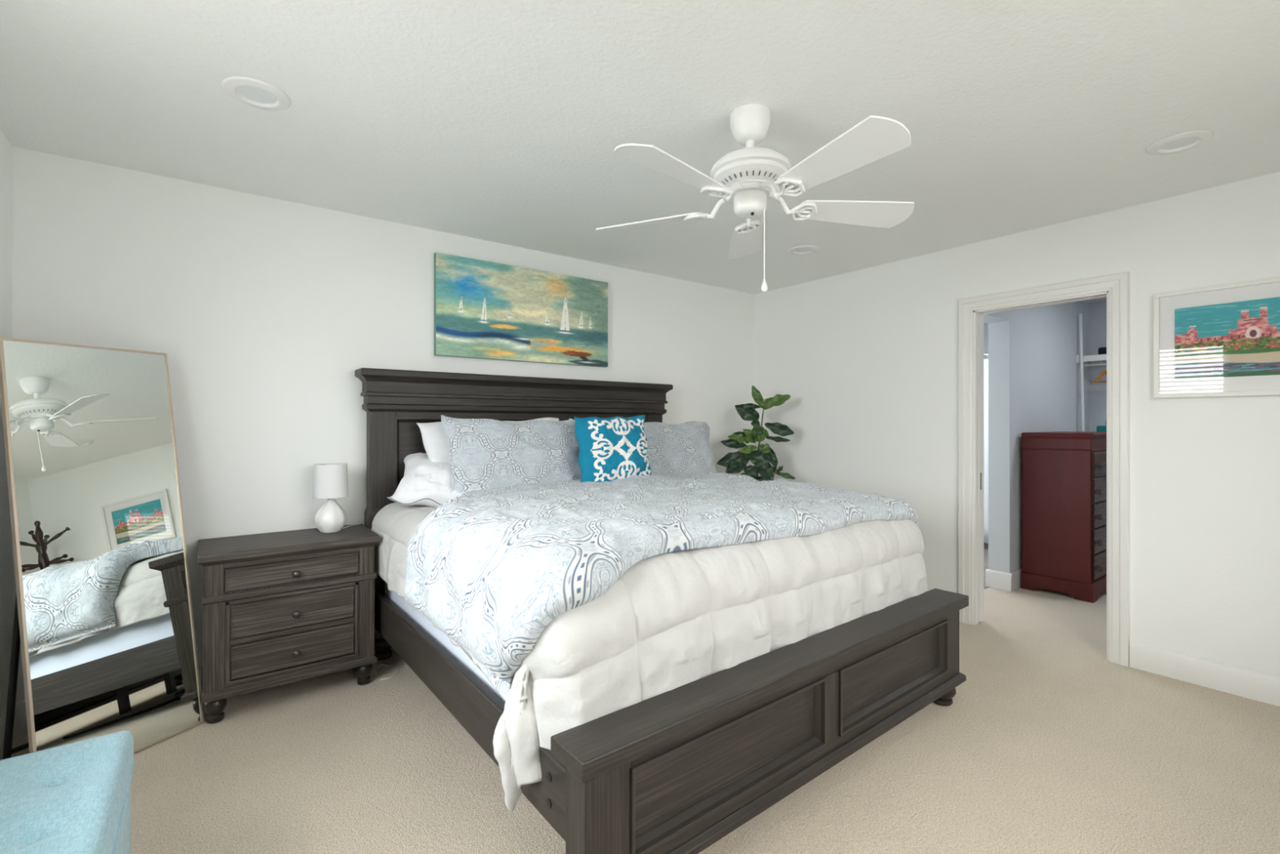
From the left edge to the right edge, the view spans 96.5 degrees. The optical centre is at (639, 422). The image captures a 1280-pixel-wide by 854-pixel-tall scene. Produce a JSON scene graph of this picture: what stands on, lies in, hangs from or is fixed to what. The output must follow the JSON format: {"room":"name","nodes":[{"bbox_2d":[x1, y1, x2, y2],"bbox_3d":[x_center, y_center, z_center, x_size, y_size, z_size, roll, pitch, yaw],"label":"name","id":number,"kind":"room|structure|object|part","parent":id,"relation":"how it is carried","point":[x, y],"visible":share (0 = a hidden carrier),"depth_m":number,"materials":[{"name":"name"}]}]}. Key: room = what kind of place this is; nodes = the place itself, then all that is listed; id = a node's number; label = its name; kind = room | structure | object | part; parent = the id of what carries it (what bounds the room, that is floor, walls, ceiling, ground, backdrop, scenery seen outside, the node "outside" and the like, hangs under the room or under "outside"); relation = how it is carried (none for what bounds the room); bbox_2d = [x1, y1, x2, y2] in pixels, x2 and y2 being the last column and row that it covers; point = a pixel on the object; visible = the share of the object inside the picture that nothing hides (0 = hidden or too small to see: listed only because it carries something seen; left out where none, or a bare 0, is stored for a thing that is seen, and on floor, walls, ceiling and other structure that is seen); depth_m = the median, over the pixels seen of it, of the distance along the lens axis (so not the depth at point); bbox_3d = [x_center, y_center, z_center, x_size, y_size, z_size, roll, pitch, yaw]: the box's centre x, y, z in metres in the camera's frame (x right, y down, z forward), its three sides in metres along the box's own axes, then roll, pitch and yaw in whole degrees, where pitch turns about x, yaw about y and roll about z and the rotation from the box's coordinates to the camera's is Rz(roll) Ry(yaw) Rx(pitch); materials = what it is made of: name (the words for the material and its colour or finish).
{"room":"bedroom","nodes":[
{"label":"bedroom","id":0,"kind":"room"},
{"bbox_2d":[0,129,12,718],"bbox_3d":[-1.450,0.075,0.716,0.150,2.440,4.270,0,0,-37],"label":"wall","id":1,"kind":"structure","parent":0,"point":[6,148],"depth_m":2.29,"materials":[{"name":"white paint"}]},
{"bbox_2d":[0,708,16,759],"bbox_3d":[-1.392,1.228,0.778,0.016,0.134,4.000,0,0,-37],"label":"baseboard","id":2,"kind":"structure","parent":1,"relation":"attached to","point":[2,720],"depth_m":2.22,"materials":[{"name":"white paint"}]},
{"bbox_2d":[12,146,755,701],"bbox_3d":[-0.882,0.075,3.745,4.708,2.440,0.120,0,0,-37],"label":"wall","id":3,"kind":"structure","parent":0,"point":[264,312],"depth_m":2.91,"materials":[{"name":"white paint"}]},
{"bbox_2d":[15,647,393,734],"bbox_3d":[-0.781,1.228,3.736,4.558,0.134,0.016,0,0,-37],"label":"baseboard","id":4,"kind":"structure","parent":3,"relation":"attached to","point":[21,718],"depth_m":2.38,"materials":[{"name":"white paint"}]},
{"bbox_2d":[434,252,608,367],"bbox_3d":[-0.730,-0.702,3.759,1.222,0.607,0.037,0,0,-37],"label":"canvas painting","id":5,"kind":"object","parent":3,"relation":"attached to","point":[483,309],"visible":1,"depth_m":3.68,"materials":[{"name":"fabric"}]},
{"bbox_2d":[0,0,1279,303],"bbox_3d":[1.576,-1.195,2.939,7.658,0.100,4.170,0,0,-37],"label":"ceiling","id":6,"kind":"structure","parent":0,"point":[503,122],"depth_m":2.07,"materials":[{"name":"white paint"}]},
{"bbox_2d":[221,76,291,111],"bbox_3d":[-1.335,-1.139,1.992,0.202,0.012,0.202,0,0,-37],"label":"recessed light","id":7,"kind":"object","parent":6,"relation":"in","point":[252,92],"visible":1,"depth_m":1.98,"materials":[{"name":"white plastic"}]},
{"bbox_2d":[595,103,914,292],"bbox_3d":[0.403,-0.810,2.086,1.232,0.667,1.235,0,0,-37],"label":"ceiling fan","id":8,"kind":"object","parent":6,"relation":"hanging from","point":[747,176],"visible":1,"depth_m":2.03,"materials":[{"name":"white metal"}]},
{"bbox_3d":[0.036,-0.805,2.309,0.465,0.045,0.163,0,0,26],"label":"blade","id":9,"kind":"part","parent":8,"relation":"part of","materials":[{"name":"white wood"}]},
{"bbox_3d":[0.118,-0.805,1.825,0.163,0.045,0.465,0,0,44],"label":"blade","id":10,"kind":"part","parent":8,"relation":"part of","materials":[{"name":"white wood"}]},
{"bbox_3d":[0.471,-0.805,2.536,0.163,0.045,0.465,0,0,8],"label":"blade","id":11,"kind":"part","parent":8,"relation":"part of","materials":[{"name":"white wood"}]},
{"bbox_3d":[0.456,-0.502,2.093,0.024,0.050,0.024,0,0,-37],"label":"chain knob","id":12,"kind":"part","parent":8,"relation":"part of","materials":[{"name":"white plastic"}]},
{"bbox_3d":[0.456,-0.642,2.093,0.004,0.305,0.004,0,0,-37],"label":"pull chain","id":13,"kind":"part","parent":8,"relation":"part of","materials":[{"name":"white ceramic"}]},
{"bbox_3d":[0.603,-0.805,1.753,0.163,0.045,0.465,0,0,-28],"label":"blade","id":14,"kind":"part","parent":8,"relation":"part of","materials":[{"name":"white wood"}]},
{"bbox_3d":[0.821,-0.805,2.193,0.465,0.045,0.163,0,0,-10],"label":"blade","id":15,"kind":"part","parent":8,"relation":"part of","materials":[{"name":"white wood"}]},
{"bbox_2d":[788,244,819,254],"bbox_3d":[1.090,-1.139,3.793,0.202,0.012,0.202,0,0,-37],"label":"recessed light","id":16,"kind":"object","parent":6,"relation":"in","point":[805,249],"visible":1,"depth_m":3.78,"materials":[{"name":"white"}]},
{"bbox_2d":[1146,129,1213,155],"bbox_3d":[2.207,-1.139,2.339,0.202,0.012,0.202,0,0,-37],"label":"recessed light","id":17,"kind":"object","parent":6,"relation":"in","point":[1187,140],"visible":1,"depth_m":2.33,"materials":[{"name":"white"}]},
{"bbox_2d":[1,542,1279,853],"bbox_3d":[1.671,1.355,3.186,8.108,0.120,4.450,0,0,-37],"label":"floor","id":18,"kind":"structure","parent":0,"point":[1047,744],"depth_m":2.10,"materials":[{"name":"beige carpet"}]},
{"bbox_2d":[0,730,134,853],"bbox_3d":[-1.239,1.054,0.981,0.477,0.483,1.105,0,0,-37],"label":"ottoman","id":19,"kind":"object","parent":18,"relation":"on","point":[74,797],"visible":1,"depth_m":1.27,"materials":[{"name":"blue fabric"}]},
{"bbox_2d":[0,337,204,759],"bbox_3d":[-2.150,0.492,2.284,0.374,1.601,0.529,0,0,23],"label":"floor mirror","id":20,"kind":"object","parent":18,"relation":"on","point":[104,624],"visible":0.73,"depth_m":2.23,"materials":[{"name":"beige metal"}]},
{"bbox_2d":[197,524,380,723],"bbox_3d":[-1.689,0.927,2.765,0.714,0.736,0.436,0,0,-37],"label":"nightstand","id":21,"kind":"object","parent":18,"relation":"on","point":[286,606],"visible":1,"depth_m":2.60,"materials":[{"name":"brown wood"}]},
{"bbox_3d":[-1.969,0.883,2.580,0.006,0.544,0.379,0,0,-37],"label":"frame","id":22,"kind":"part","parent":21,"relation":"part of","materials":[{"name":"brown wood"}]},
{"bbox_3d":[-1.695,0.759,2.774,0.686,0.028,0.405,0,0,-37],"label":"waist moulding","id":23,"kind":"part","parent":21,"relation":"part of","materials":[{"name":"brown wood"}]},
{"bbox_3d":[-1.694,1.170,2.773,0.688,0.034,0.412,0,0,-37],"label":"moulding","id":24,"kind":"part","parent":21,"relation":"part of","materials":[{"name":"brown wood"}]},
{"bbox_3d":[-1.582,0.887,2.624,0.536,0.555,0.018,0,0,-37],"label":"drawer rail","id":25,"kind":"part","parent":21,"relation":"part of","materials":[{"name":"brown wood"}]},
{"bbox_3d":[-1.582,0.684,2.624,0.528,0.098,0.025,0,0,-37],"label":"drawer","id":26,"kind":"part","parent":21,"relation":"part of","materials":[{"name":"brown wood"}]},
{"bbox_3d":[-1.582,1.046,2.624,0.488,0.145,0.025,0,0,-37],"label":"drawer","id":27,"kind":"part","parent":21,"relation":"part of","materials":[{"name":"brown wood"}]},
{"bbox_3d":[-1.582,0.868,2.624,0.488,0.146,0.025,0,0,-37],"label":"drawer","id":28,"kind":"part","parent":21,"relation":"part of","materials":[{"name":"brown wood"}]},
{"bbox_3d":[-1.567,1.054,2.604,0.032,0.032,0.032,0,0,-37],"label":"knob","id":29,"kind":"part","parent":21,"relation":"part of","materials":[{"name":"grey metal"}]},
{"bbox_3d":[-1.567,0.876,2.604,0.032,0.032,0.032,0,0,-37],"label":"knob","id":30,"kind":"part","parent":21,"relation":"part of","materials":[{"name":"grey metal"}]},
{"bbox_3d":[-1.567,0.692,2.604,0.032,0.032,0.032,0,0,-37],"label":"knob","id":31,"kind":"part","parent":21,"relation":"part of","materials":[{"name":"grey metal"}]},
{"bbox_2d":[312,462,362,533],"bbox_3d":[-1.588,0.387,2.984,0.161,0.345,0.285,0,0,-6],"label":"table lamp","id":32,"kind":"object","parent":21,"relation":"on","point":[330,479],"visible":1,"depth_m":2.87,"materials":[{"name":"white ceramic"}]},
{"bbox_3d":[-1.582,0.297,2.922,0.161,0.167,0.161,0,0,-37],"label":"lamp shade","id":33,"kind":"part","parent":32,"relation":"part of","materials":[{"name":"white fabric"}]},
{"bbox_3d":[-1.433,0.883,2.985,0.006,0.544,0.379,0,0,-37],"label":"frame","id":34,"kind":"part","parent":21,"relation":"part of","materials":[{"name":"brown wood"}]},
{"bbox_2d":[374,663,398,679],"bbox_3d":[-1.317,1.291,2.965,0.109,0.007,0.206,0,0,-37],"label":"lead","id":35,"kind":"object","parent":18,"relation":"on","point":[395,667],"visible":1,"depth_m":2.97,"materials":[{"name":"white plastic"}]},
{"bbox_2d":[355,367,968,853],"bbox_3d":[-0.002,0.505,2.889,2.172,1.580,2.262,0,0,-38],"label":"bed","id":36,"kind":"object","parent":18,"relation":"on","point":[678,770],"visible":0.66,"depth_m":1.96,"materials":[{"name":"grey wood"}]},
{"bbox_3d":[-1.419,0.815,3.133,0.155,0.700,0.093,0,0,-38],"label":"post","id":37,"kind":"part","parent":36,"relation":"part of","materials":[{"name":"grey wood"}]},
{"bbox_3d":[-1.419,0.542,3.135,0.135,1.245,0.080,0,0,-38],"label":"post","id":38,"kind":"part","parent":36,"relation":"part of","materials":[{"name":"grey wood"}]},
{"bbox_3d":[-0.667,0.425,3.735,1.792,0.940,0.033,0,0,-38],"label":"headboard","id":39,"kind":"part","parent":36,"relation":"part of","materials":[{"name":"grey wood"}]},
{"bbox_2d":[384,581,505,702],"bbox_3d":[-0.035,0.766,2.932,1.944,0.542,1.920,0,0,-38],"label":"mattress","id":40,"kind":"object","parent":36,"relation":"on","point":[440,637],"visible":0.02,"depth_m":2.37,"materials":[{"name":"white fabric"}]},
{"bbox_2d":[371,502,928,812],"bbox_3d":[-0.018,0.752,2.873,2.209,0.642,2.013,0,0,-38],"label":"comforter","id":41,"kind":"object","parent":40,"relation":"on","point":[672,620],"visible":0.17,"depth_m":1.85,"materials":[{"name":"white fabric"}]},
{"bbox_2d":[386,453,466,507],"bbox_3d":[-1.047,0.323,3.118,0.571,0.330,0.458,0,0,-19],"label":"pillow","id":42,"kind":"object","parent":41,"relation":"on","point":[424,481],"visible":0.52,"depth_m":2.95,"materials":[{"name":"white fabric"}]},
{"bbox_2d":[416,417,559,503],"bbox_3d":[-0.818,0.224,3.369,0.910,0.508,0.236,0,0,-40],"label":"pillow","id":43,"kind":"object","parent":41,"relation":"on","point":[436,444],"visible":0.09,"depth_m":3.14,"materials":[{"name":"white fabric"}]},
{"bbox_2d":[404,471,918,701],"bbox_3d":[0.059,0.558,2.809,2.315,0.490,1.665,0,0,-38],"label":"duvet","id":44,"kind":"object","parent":41,"relation":"on","point":[491,568],"visible":0.96,"depth_m":1.96,"materials":[{"name":"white fabric"}]},
{"bbox_2d":[440,414,581,493],"bbox_3d":[-0.669,0.207,3.288,0.930,0.492,0.226,0,0,-39],"label":"pillow sham","id":45,"kind":"object","parent":44,"relation":"on","point":[485,453],"visible":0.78,"depth_m":3.17,"materials":[{"name":"grey fabric"}]},
{"bbox_2d":[573,414,651,482],"bbox_3d":[-0.155,0.171,3.459,0.505,0.435,0.198,0,0,-31],"label":"throw cushion","id":46,"kind":"object","parent":44,"relation":"on","point":[611,448],"visible":0.91,"depth_m":3.37,"materials":[{"name":"fabric"}]},
{"bbox_2d":[644,421,717,475],"bbox_3d":[0.189,0.223,3.960,0.930,0.487,0.229,0,0,-36],"label":"pillow sham","id":47,"kind":"object","parent":41,"relation":"on","point":[683,447],"visible":0.62,"depth_m":3.96,"materials":[{"name":"grey fabric"}]},
{"bbox_3d":[-1.022,0.407,3.417,0.852,0.867,0.031,0,0,-38],"label":"panel moulding","id":48,"kind":"part","parent":36,"relation":"part of","materials":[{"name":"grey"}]},
{"bbox_3d":[-0.807,0.985,2.272,0.032,0.184,2.042,0,0,-38],"label":"rail","id":49,"kind":"part","parent":36,"relation":"part of","materials":[{"name":"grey wood"}]},
{"bbox_3d":[-0.649,-0.171,3.712,2.172,0.228,0.145,0,0,-38],"label":"cap moulding","id":50,"kind":"part","parent":36,"relation":"part of","materials":[{"name":"grey wood"}]},
{"bbox_3d":[-0.663,-0.050,3.730,1.790,0.060,0.068,0,0,-38],"label":"cross rail","id":51,"kind":"part","parent":36,"relation":"part of","materials":[{"name":"grey wood"}]},
{"bbox_3d":[-0.106,1.030,1.467,0.142,0.330,0.095,0,0,-38],"label":"post","id":52,"kind":"part","parent":36,"relation":"part of","materials":[{"name":"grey wood"}]},
{"bbox_3d":[-0.275,0.407,4.005,0.852,0.867,0.031,0,0,-38],"label":"panel moulding","id":53,"kind":"part","parent":36,"relation":"part of","materials":[{"name":"grey wood"}]},
{"bbox_3d":[0.094,0.542,4.324,0.135,1.245,0.080,0,0,-38],"label":"post","id":54,"kind":"part","parent":36,"relation":"part of","materials":[{"name":"grey wood"}]},
{"bbox_3d":[0.304,1.008,1.739,0.852,0.237,0.036,0,0,-38],"label":"panel moulding","id":55,"kind":"part","parent":36,"relation":"part of","materials":[{"name":"grey"}]},
{"bbox_3d":[0.649,0.838,2.061,2.116,0.065,0.155,0,0,-38],"label":"rail","id":56,"kind":"part","parent":36,"relation":"part of","materials":[{"name":"grey wood"}]},
{"bbox_3d":[0.654,1.010,2.055,1.782,0.270,0.031,0,0,-38],"label":"footboard","id":57,"kind":"part","parent":36,"relation":"part of","materials":[{"name":"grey wood"}]},
{"bbox_3d":[0.649,0.880,2.061,1.780,0.030,0.095,0,0,-38],"label":"cross rail","id":58,"kind":"part","parent":36,"relation":"part of","materials":[{"name":"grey wood"}]},
{"bbox_3d":[0.649,1.157,2.061,1.780,0.075,0.095,0,0,-38],"label":"cross rail","id":59,"kind":"part","parent":36,"relation":"part of","materials":[{"name":"grey wood"}]},
{"bbox_3d":[0.651,1.187,2.058,2.100,0.040,0.132,0,0,-38],"label":"moulding","id":60,"kind":"part","parent":36,"relation":"part of","materials":[{"name":"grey wood"}]},
{"bbox_3d":[1.043,1.008,2.320,0.852,0.237,0.036,0,0,-38],"label":"panel moulding","id":61,"kind":"part","parent":36,"relation":"part of","materials":[{"name":"grey"}]},
{"bbox_3d":[1.405,1.030,2.655,0.142,0.330,0.095,0,0,-38],"label":"post","id":62,"kind":"part","parent":36,"relation":"part of","materials":[{"name":"grey wood"}]},
{"bbox_2d":[716,385,795,481],"bbox_3d":[0.906,0.500,4.535,0.619,1.590,0.309,0,0,-6],"label":"potted plant","id":63,"kind":"object","parent":18,"relation":"on","point":[736,462],"visible":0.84,"depth_m":4.48,"materials":[{"name":"green plant"}]},
{"bbox_3d":[1.000,0.424,4.531,0.177,1.224,0.043,0,0,16],"label":"stem","id":64,"kind":"part","parent":63,"relation":"part of","materials":[{"name":"brown"}]},
{"bbox_2d":[1021,431,1106,602],"bbox_3d":[3.470,0.688,4.534,0.896,1.214,0.469,0,0,-37],"label":"dresser","id":65,"kind":"object","parent":18,"relation":"on","point":[1064,473],"visible":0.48,"depth_m":4.25,"materials":[{"name":"red wood"}]},
{"bbox_3d":[3.462,0.203,4.544,0.876,0.013,0.444,0,0,-37],"label":"frieze moulding","id":66,"kind":"part","parent":65,"relation":"part of","materials":[{"name":"brown wood"}]},
{"bbox_3d":[3.352,1.071,4.168,0.090,0.040,0.027,0,0,-37],"label":"bail pull","id":67,"kind":"part","parent":65,"relation":"part of","materials":[{"name":"black metal"}]},
{"bbox_3d":[3.593,0.310,4.371,0.800,0.178,0.018,0,0,-37],"label":"drawer","id":68,"kind":"part","parent":65,"relation":"part of","materials":[{"name":"brown wood"}]},
{"bbox_3d":[3.593,0.497,4.371,0.800,0.178,0.018,0,0,-37],"label":"drawer","id":69,"kind":"part","parent":65,"relation":"part of","materials":[{"name":"brown wood"}]},
{"bbox_3d":[3.593,0.684,4.371,0.800,0.178,0.018,0,0,-37],"label":"drawer","id":70,"kind":"part","parent":65,"relation":"part of","materials":[{"name":"brown wood"}]},
{"bbox_3d":[3.593,0.871,4.371,0.800,0.178,0.018,0,0,-37],"label":"drawer","id":71,"kind":"part","parent":65,"relation":"part of","materials":[{"name":"brown wood"}]},
{"bbox_3d":[3.593,1.058,4.371,0.800,0.178,0.018,0,0,-37],"label":"drawer","id":72,"kind":"part","parent":65,"relation":"part of","materials":[{"name":"brown wood"}]},
{"bbox_2d":[1079,313,1084,431],"bbox_3d":[4.071,0.143,5.245,0.024,2.297,0.112,0,0,10],"label":"pole","id":73,"kind":"object","parent":18,"relation":"on","point":[1081,347],"visible":0.34,"depth_m":5.26,"materials":[{"name":"white metal"}]},
{"bbox_3d":[4.655,0.712,4.862,0.315,1.164,1.425,0,0,-37],"label":"shelf","id":74,"kind":"object","parent":18,"relation":"on","visible":0},
{"bbox_3d":[4.416,0.111,5.167,0.260,0.035,0.400,0,0,-37],"label":"folded cloth","id":75,"kind":"object","parent":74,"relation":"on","visible":0},
{"bbox_2d":[1096,425,1106,431],"bbox_3d":[4.416,0.063,5.167,0.260,0.060,0.400,0,0,-37],"label":"folded cloth","id":76,"kind":"object","parent":75,"relation":"on","point":[1100,428],"visible":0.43,"depth_m":5.22,"materials":[{"name":"teal fabric"}]},
{"bbox_2d":[983,323,988,359],"bbox_3d":[2.799,0.075,5.656,3.230,2.440,1.771,0,0,-37],"label":"wall","id":77,"kind":"structure","parent":0,"point":[985,325],"depth_m":6.59,"materials":[{"name":"white paint"}]},
{"bbox_3d":[3.386,-0.690,6.015,0.026,0.026,1.625,0,0,-37],"label":"shower rod","id":78,"kind":"object","parent":77,"relation":"attached to","visible":0},
{"bbox_2d":[983,352,988,543],"bbox_3d":[3.388,0.262,6.013,0.043,1.946,1.572,0,0,-37],"label":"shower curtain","id":79,"kind":"object","parent":78,"relation":"hanging from","point":[985,361],"visible":0.04,"depth_m":5.82,"materials":[{"name":"white fabric"}]},
{"bbox_2d":[755,171,1279,675],"bbox_3d":[2.295,0.075,3.545,0.120,2.440,4.270,0,0,-37],"label":"wall","id":80,"kind":"structure","parent":0,"point":[866,360],"depth_m":3.06,"materials":[{"name":"white paint"}]},
{"bbox_2d":[978,312,981,621],"bbox_3d":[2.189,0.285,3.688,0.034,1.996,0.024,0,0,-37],"label":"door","id":81,"kind":"structure","parent":80,"relation":"in","point":[980,313],"depth_m":3.68,"materials":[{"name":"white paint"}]},
{"bbox_3d":[2.195,0.380,3.680,0.020,0.110,0.004,0,0,-37],"label":"edge pull","id":82,"kind":"part","parent":81,"relation":"part of","materials":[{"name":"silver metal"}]},
{"bbox_2d":[958,271,1128,666],"bbox_3d":[2.383,0.248,3.411,0.145,2.093,0.862,0,0,-37],"label":"door frame","id":83,"kind":"structure","parent":80,"relation":"attached to","point":[1117,285],"depth_m":3.22,"materials":[{"name":"white paint"}]},
{"bbox_2d":[1129,640,1279,706],"bbox_3d":[2.231,1.228,3.516,0.016,0.134,4.000,0,0,-37],"label":"baseboard","id":84,"kind":"structure","parent":80,"relation":"attached to","point":[1262,686],"depth_m":2.79,"materials":[{"name":"white paint"}]},
{"bbox_2d":[1153,276,1279,398],"bbox_3d":[2.845,-0.392,2.690,0.026,0.537,0.642,0,0,-37],"label":"framed picture","id":85,"kind":"object","parent":80,"relation":"attached to","point":[1218,340],"visible":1,"depth_m":2.76,"materials":[{"name":"white"}]},
{"bbox_2d":[1174,297,1279,379],"bbox_3d":[2.848,-0.394,2.695,0.001,0.355,0.480,0,0,-37],"label":"art print","id":86,"kind":"object","parent":85,"relation":"attached to","point":[1241,338],"depth_m":2.73},
{"bbox_2d":[983,301,1088,573],"bbox_3d":[3.219,0.075,4.769,2.830,2.440,0.150,0,0,-37],"label":"wall","id":87,"kind":"structure","parent":0,"point":[1034,385],"depth_m":4.52,"materials":[{"name":"white paint"}]},
{"bbox_2d":[985,568,1022,591],"bbox_3d":[3.546,1.228,5.016,1.911,0.134,0.182,0,0,-37],"label":"baseboard","id":88,"kind":"structure","parent":87,"relation":"attached to","point":[1011,581],"depth_m":4.43,"materials":[{"name":"white paint"}]},
{"bbox_2d":[1088,301,1106,431],"bbox_3d":[4.914,0.075,4.872,0.100,2.440,1.729,0,0,-37],"label":"wall","id":89,"kind":"structure","parent":0,"point":[1097,311],"depth_m":5.48,"materials":[{"name":"white paint"}]},
{"bbox_2d":[1076,354,1106,366],"bbox_3d":[4.633,-0.573,4.847,0.360,0.105,1.428,0,0,-37],"label":"wire shelf","id":90,"kind":"object","parent":89,"relation":"attached to","point":[1100,357],"visible":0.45,"depth_m":5.24,"materials":[{"name":"white metal"}]},
{"bbox_3d":[4.562,-0.530,4.791,0.020,0.020,1.425,0,0,-37],"label":"hanging rod","id":91,"kind":"part","parent":90,"relation":"part of","materials":[{"name":"white metal"}]},
{"bbox_2d":[1093,362,1106,382],"bbox_3d":[4.244,-0.449,5.212,0.390,0.198,0.027,0,0,-29],"label":"clothes hanger","id":92,"kind":"object","parent":90,"relation":"hanging from","point":[1104,371],"visible":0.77,"depth_m":5.17,"materials":[{"name":"orange wood"}]},
{"bbox_2d":[1097,346,1106,354],"bbox_3d":[4.337,-0.648,5.271,0.260,0.075,0.120,0,0,-37],"label":"folded clothes","id":93,"kind":"object","parent":90,"relation":"on","point":[1102,350],"visible":0.26,"depth_m":5.21,"materials":[{"name":"black fabric"}]}
]}

